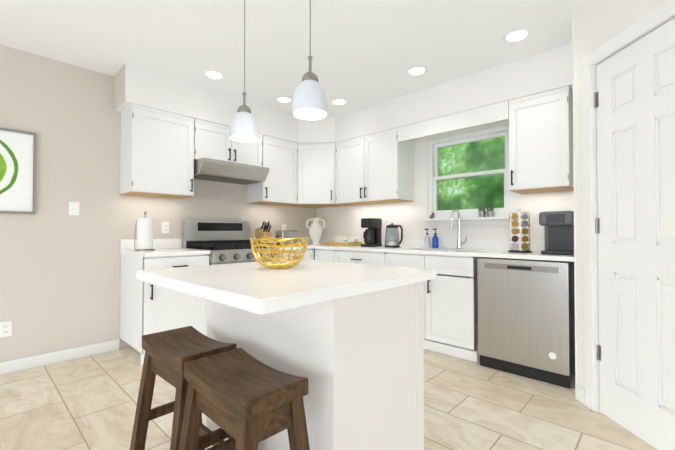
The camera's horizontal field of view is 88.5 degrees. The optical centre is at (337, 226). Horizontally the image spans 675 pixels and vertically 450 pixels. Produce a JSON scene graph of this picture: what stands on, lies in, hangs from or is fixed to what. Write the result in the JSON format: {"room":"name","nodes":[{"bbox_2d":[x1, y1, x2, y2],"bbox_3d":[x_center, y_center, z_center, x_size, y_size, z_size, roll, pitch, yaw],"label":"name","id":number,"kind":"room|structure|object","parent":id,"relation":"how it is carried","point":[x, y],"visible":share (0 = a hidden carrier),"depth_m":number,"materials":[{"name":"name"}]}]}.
{"room":"kitchen","nodes":[
{"label":"kitchen","id":0,"kind":"room"},
{"bbox_2d":[0,45,316,361],"bbox_3d":[-3.052,-0.142,2.246,0.150,2.520,8.150,-1,-1,43],"label":"wall","id":1,"kind":"structure","parent":0,"point":[60,274],"depth_m":2.97,"materials":[{"name":"beige paint"}]},
{"bbox_2d":[0,321,11,337],"bbox_3d":[-2.543,0.784,2.656,0.007,0.116,0.074,-1,-1,43],"label":"electrical outlet plate","id":2,"kind":"object","parent":1,"relation":"attached to","point":[6,329],"visible":1,"depth_m":2.66,"materials":[{"name":"white plastic"}]},
{"bbox_2d":[0,127,36,213],"bbox_3d":[-2.627,-0.430,2.568,0.028,0.651,0.596,-1,-1,43],"label":"framed art","id":3,"kind":"object","parent":1,"relation":"attached to","point":[17,171],"visible":0.93,"depth_m":2.71,"materials":[{"name":"white paper"}]},
{"bbox_2d":[0,339,119,374],"bbox_3d":[-3.869,1.057,1.244,0.016,0.095,5.396,-1,-1,43],"label":"baseboard","id":4,"kind":"structure","parent":1,"relation":"attached to","point":[16,365],"depth_m":2.87,"materials":[{"name":"white wood"}]},
{"bbox_2d":[69,201,78,214],"bbox_3d":[-2.257,-0.158,2.971,0.008,0.116,0.074,-1,-1,43],"label":"switch plate","id":5,"kind":"object","parent":1,"relation":"attached to","point":[73,208],"visible":1,"depth_m":2.97,"materials":[{"name":"white plastic"}]},
{"bbox_2d":[162,222,169,232],"bbox_3d":[-1.742,0.007,3.516,0.007,0.116,0.074,-1,-1,43],"label":"electrical outlet plate","id":6,"kind":"object","parent":1,"relation":"attached to","point":[165,227],"visible":1,"depth_m":3.51,"materials":[{"name":"white plastic"}]},
{"bbox_2d":[120,103,297,205],"bbox_3d":[-1.248,-0.676,3.777,0.377,0.769,1.859,-1,-1,43],"label":"upper cabinet","id":7,"kind":"object","parent":1,"relation":"attached to","point":[161,151],"visible":0.94,"depth_m":3.33,"materials":[{"name":"white wood"}]},
{"bbox_2d":[194,157,268,184],"bbox_3d":[-1.195,-0.582,3.743,0.497,0.149,0.757,-1,-1,43],"label":"range hood","id":8,"kind":"object","parent":1,"relation":"attached to","point":[210,169],"visible":0.88,"depth_m":3.58,"materials":[{"name":"metal"}]},
{"bbox_2d":[0,0,589,116],"bbox_3d":[-0.329,-1.495,-0.204,7.800,0.120,8.300,-1,-1,43],"label":"ceiling","id":9,"kind":"structure","parent":0,"point":[365,53],"depth_m":2.58,"materials":[{"name":"white paint"}]},
{"bbox_2d":[203,69,224,78],"bbox_3d":[-1.122,-1.383,3.155,0.190,0.011,0.190,-1,-1,43],"label":"recessed light","id":10,"kind":"object","parent":9,"relation":"in","point":[213,74],"visible":1,"depth_m":3.15,"materials":[{"name":"white plastic"}]},
{"bbox_2d":[230,0,257,141],"bbox_3d":[-0.494,-0.937,1.842,0.147,0.939,0.147,-1,-1,43],"label":"pendant light","id":11,"kind":"object","parent":9,"relation":"hanging from","point":[243,127],"visible":1,"depth_m":1.80,"materials":[{"name":"white glass"}]},
{"bbox_2d":[275,96,292,101],"bbox_3d":[-0.576,-1.375,3.744,0.190,0.011,0.190,-1,-1,43],"label":"recessed light","id":12,"kind":"object","parent":9,"relation":"in","point":[283,98],"visible":1,"depth_m":3.73,"materials":[{"name":"white plastic"}]},
{"bbox_2d":[292,0,327,119],"bbox_3d":[-0.115,-0.942,1.464,0.147,0.939,0.147,-1,-1,43],"label":"pendant light","id":13,"kind":"object","parent":9,"relation":"hanging from","point":[309,101],"visible":1,"depth_m":1.42,"materials":[{"name":"white glass"}]},
{"bbox_2d":[331,98,347,104],"bbox_3d":[0.020,-1.374,3.810,0.190,0.011,0.190,-1,-1,43],"label":"recessed light","id":14,"kind":"object","parent":9,"relation":"in","point":[339,101],"visible":1,"depth_m":3.80,"materials":[{"name":"white plastic"}]},
{"bbox_2d":[113,42,572,142],"bbox_3d":[-0.003,-1.232,3.013,3.247,0.318,2.565,-1,-1,43],"label":"soffit","id":15,"kind":"structure","parent":9,"relation":"attached to","point":[546,70],"depth_m":3.30,"materials":[{"name":"white paint"}]},
{"bbox_2d":[406,65,427,74],"bbox_3d":[0.705,-1.384,3.074,0.190,0.011,0.190,-1,-1,43],"label":"recessed light","id":16,"kind":"object","parent":9,"relation":"in","point":[417,70],"visible":1,"depth_m":3.06,"materials":[{"name":"white plastic"}]},
{"bbox_2d":[502,27,531,41],"bbox_3d":[1.304,-1.392,2.522,0.190,0.011,0.190,-1,-1,43],"label":"recessed light","id":17,"kind":"object","parent":9,"relation":"in","point":[517,34],"visible":1,"depth_m":2.51,"materials":[{"name":"white plastic"}]},
{"bbox_2d":[0,346,656,449],"bbox_3d":[-0.329,1.145,-0.240,7.800,0.120,8.300,-1,-1,43],"label":"floor","id":18,"kind":"structure","parent":0,"point":[87,403],"depth_m":2.11,"materials":[{"name":"tile"}]},
{"bbox_2d":[130,326,236,449],"bbox_3d":[-0.621,0.786,1.430,0.439,0.643,0.347,-1,-1,43],"label":"stool","id":19,"kind":"object","parent":18,"relation":"on","point":[168,354],"visible":0.73,"depth_m":1.42,"materials":[{"name":"brown wood"}]},
{"bbox_2d":[120,249,313,365],"bbox_3d":[-1.126,0.696,3.666,0.682,0.882,1.871,-1,-1,43],"label":"base cabinet","id":20,"kind":"object","parent":18,"relation":"on","point":[146,308],"visible":0.42,"depth_m":2.96,"materials":[{"name":"white wood"}]},
{"bbox_2d":[120,239,209,256],"bbox_3d":[-1.592,0.182,3.197,0.657,0.132,0.554,-1,-1,43],"label":"countertop","id":21,"kind":"structure","parent":20,"relation":"on","point":[163,247],"depth_m":3.21,"materials":[{"name":"white stone"}]},
{"bbox_2d":[134,212,154,250],"bbox_3d":[-1.748,0.038,3.151,0.164,0.355,0.164,-1,-1,43],"label":"paper towel holder","id":22,"kind":"object","parent":21,"relation":"on","point":[144,233],"visible":1,"depth_m":3.10,"materials":[{"name":"white paper"}]},
{"bbox_2d":[254,237,313,249],"bbox_3d":[-0.697,0.195,4.161,0.632,0.132,0.537,-1,-1,43],"label":"countertop","id":23,"kind":"structure","parent":20,"relation":"on","point":[309,241],"depth_m":4.31,"materials":[{"name":"white stone"}]},
{"bbox_2d":[255,221,270,242],"bbox_3d":[-0.878,0.081,4.131,0.221,0.296,0.110,-1,-1,43],"label":"knife block","id":24,"kind":"object","parent":23,"relation":"on","point":[262,231],"visible":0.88,"depth_m":4.09,"materials":[{"name":"brown wood"}]},
{"bbox_2d":[274,230,298,245],"bbox_3d":[-0.632,0.138,4.333,0.170,0.186,0.307,-1,-1,43],"label":"toaster","id":25,"kind":"object","parent":23,"relation":"on","point":[287,234],"visible":0.73,"depth_m":4.25,"materials":[{"name":"silver metal"}]},
{"bbox_2d":[182,219,279,264],"bbox_3d":[-1.092,0.530,3.631,0.727,1.215,0.761,-1,-1,43],"label":"range","id":26,"kind":"object","parent":18,"relation":"on","point":[225,241],"visible":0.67,"depth_m":3.62,"materials":[{"name":"metal"}]},
{"bbox_2d":[179,348,309,449],"bbox_3d":[-0.305,0.782,1.115,0.439,0.643,0.347,-1,-1,43],"label":"stool","id":27,"kind":"object","parent":18,"relation":"on","point":[243,399],"visible":1,"depth_m":1.05,"materials":[{"name":"brown wood"}]},
{"bbox_2d":[136,259,436,449],"bbox_3d":[-0.224,0.651,1.542,0.965,0.915,0.935,-1,-1,43],"label":"kitchen island","id":28,"kind":"object","parent":18,"relation":"on","point":[346,339],"visible":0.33,"depth_m":1.29,"materials":[{"name":"white"}]},
{"bbox_2d":[250,236,307,268],"bbox_3d":[-0.277,0.121,1.655,0.271,0.148,0.271,-1,-1,43],"label":"bowl","id":29,"kind":"object","parent":28,"relation":"on","point":[281,265],"visible":1,"depth_m":1.59,"materials":[{"name":"yellow metal"}]},
{"bbox_2d":[313,249,480,361],"bbox_3d":[0.394,0.700,3.924,2.534,0.882,0.657,-1,-1,43],"label":"base cabinet","id":30,"kind":"object","parent":18,"relation":"on","point":[450,315],"visible":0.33,"depth_m":3.03,"materials":[{"name":"white wood"}]},
{"bbox_2d":[314,237,573,277],"bbox_3d":[0.656,0.289,3.691,3.245,0.332,0.642,-1,-1,43],"label":"countertop","id":31,"kind":"structure","parent":30,"relation":"on","point":[495,248],"depth_m":3.32,"materials":[{"name":"white stone"}]},
{"bbox_2d":[306,218,324,244],"bbox_3d":[-0.291,0.059,4.622,0.192,0.352,0.180,-1,-1,43],"label":"vase","id":32,"kind":"object","parent":31,"relation":"on","point":[315,231],"visible":1,"depth_m":4.57,"materials":[{"name":"white ceramic"}]},
{"bbox_2d":[323,236,361,245],"bbox_3d":[0.065,0.173,4.312,0.420,0.115,0.260,-1,-1,43],"label":"tray","id":33,"kind":"object","parent":31,"relation":"on","point":[342,241],"visible":0.98,"depth_m":4.23,"materials":[{"name":"brown wood"}]},
{"bbox_2d":[361,218,381,246],"bbox_3d":[0.378,0.064,3.997,0.160,0.325,0.251,-1,-1,43],"label":"coffee maker","id":34,"kind":"object","parent":31,"relation":"on","point":[372,235],"visible":1,"depth_m":3.95,"materials":[{"name":"black plastic"}]},
{"bbox_2d":[385,223,402,247],"bbox_3d":[0.622,0.090,3.801,0.217,0.268,0.164,-1,-1,43],"label":"electric kettle","id":35,"kind":"object","parent":31,"relation":"on","point":[392,236],"visible":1,"depth_m":3.75,"materials":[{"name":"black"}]},
{"bbox_2d":[424,229,429,247],"bbox_3d":[0.960,0.121,3.717,0.064,0.204,0.072,-1,-1,43],"label":"soap bottle","id":36,"kind":"object","parent":31,"relation":"on","point":[427,241],"visible":1,"depth_m":3.69,"materials":[{"name":"white"}]},
{"bbox_2d":[432,229,438,247],"bbox_3d":[1.029,0.120,3.651,0.064,0.204,0.072,-1,-1,43],"label":"soap bottle","id":37,"kind":"object","parent":31,"relation":"on","point":[435,243],"visible":1,"depth_m":3.63,"materials":[{"name":"blue plastic"}]},
{"bbox_2d":[442,209,466,248],"bbox_3d":[1.125,0.021,3.443,0.263,0.397,0.230,-1,-1,43],"label":"faucet","id":38,"kind":"object","parent":31,"relation":"on","point":[459,240],"visible":0.98,"depth_m":3.45,"materials":[{"name":"silver metal"}]},
{"bbox_2d":[508,209,531,252],"bbox_3d":[1.527,0.030,2.906,0.176,0.363,0.176,-1,-1,43],"label":"carousel","id":39,"kind":"object","parent":31,"relation":"on","point":[514,247],"visible":1,"depth_m":2.86,"materials":[{"name":"silver metal"}]},
{"bbox_2d":[539,211,573,254],"bbox_3d":[1.740,0.046,2.701,0.230,0.325,0.364,-1,-1,43],"label":"brewer","id":40,"kind":"object","parent":31,"relation":"on","point":[558,232],"visible":0.71,"depth_m":2.64,"materials":[{"name":"grey plastic"}]},
{"bbox_2d":[477,257,574,388],"bbox_3d":[1.584,0.687,2.813,0.654,0.879,0.618,-1,-1,43],"label":"dishwasher","id":41,"kind":"object","parent":18,"relation":"on","point":[526,317],"visible":0.98,"depth_m":2.56,"materials":[{"name":"silver metal"}]},
{"bbox_2d":[317,119,573,239],"bbox_3d":[1.421,-0.124,3.524,4.600,2.520,0.150,-1,-1,43],"label":"wall","id":42,"kind":"structure","parent":0,"point":[346,220],"depth_m":3.87,"materials":[{"name":"white paint"}]},
{"bbox_2d":[282,143,352,207],"bbox_3d":[-0.269,-0.666,4.574,0.707,0.769,0.650,-1,-1,43],"label":"upper cabinet","id":43,"kind":"object","parent":42,"relation":"attached to","point":[316,175],"visible":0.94,"depth_m":4.33,"materials":[{"name":"white wood"}]},
{"bbox_2d":[336,86,573,204],"bbox_3d":[0.974,-0.679,3.588,2.449,0.769,0.377,-1,-1,43],"label":"upper cabinet","id":44,"kind":"object","parent":42,"relation":"attached to","point":[376,168],"visible":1,"depth_m":3.06,"materials":[{"name":"white wood"}]},
{"bbox_2d":[421,216,515,225],"bbox_3d":[1.298,-0.052,3.505,0.975,0.084,0.066,-1,-1,43],"label":"window sill","id":45,"kind":"structure","parent":42,"relation":"attached to","point":[487,221],"depth_m":3.45,"materials":[{"name":"white wood"}]},
{"bbox_2d":[477,204,495,216],"bbox_3d":[1.448,-0.161,3.365,0.179,0.130,0.067,-1,-1,43],"label":"pots","id":46,"kind":"object","parent":45,"relation":"on","point":[490,212],"visible":0.9,"depth_m":3.36,"materials":[{"name":"silver metal"}]},
{"bbox_2d":[428,124,512,218],"bbox_3d":[1.351,-0.529,3.569,0.871,0.866,0.088,-1,-1,43],"label":"window unit","id":47,"kind":"structure","parent":42,"relation":"in","point":[434,145],"depth_m":3.57,"materials":[{"name":"white"}]},
{"bbox_2d":[572,15,576,398],"bbox_3d":[1.810,-0.138,2.543,0.010,2.520,0.742,-1,-1,43],"label":"wall","id":48,"kind":"structure","parent":0,"point":[574,202],"depth_m":2.27,"materials":[{"name":"white paint"}]},
{"bbox_2d":[574,0,674,388],"bbox_3d":[1.641,-0.154,1.322,0.110,2.520,1.900,0,-1,-2],"label":"wall","id":49,"kind":"structure","parent":0,"point":[598,23],"depth_m":2.20,"materials":[{"name":"white paint"}]},
{"bbox_2d":[575,385,584,404],"bbox_3d":[1.578,1.058,1.304,0.014,0.095,1.900,0,-1,-2],"label":"baseboard","id":50,"kind":"structure","parent":49,"relation":"attached to","point":[580,393],"depth_m":2.21,"materials":[{"name":"white wood"}]},
{"bbox_2d":[582,0,674,411],"bbox_3d":[1.619,0.021,1.776,0.128,2.182,0.814,0,-1,-2],"label":"door frame","id":51,"kind":"structure","parent":49,"relation":"attached to","point":[651,19],"depth_m":2.11,"materials":[{"name":"white wood"}]},
{"bbox_2d":[594,18,674,449],"bbox_3d":[1.592,0.059,1.773,0.492,2.089,0.498,-1,-1,43],"label":"pantry door","id":52,"kind":"structure","parent":49,"relation":"in","point":[634,98],"depth_m":1.82,"materials":[{"name":"white wood"}]},
{"label":"outside","id":53,"kind":"structure","parent":0,"visible":0},
{"bbox_2d":[437,136,504,209],"bbox_3d":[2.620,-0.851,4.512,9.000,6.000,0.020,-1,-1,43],"label":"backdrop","id":54,"kind":"structure","parent":53,"point":[464,158],"depth_m":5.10,"materials":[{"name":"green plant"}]}
]}

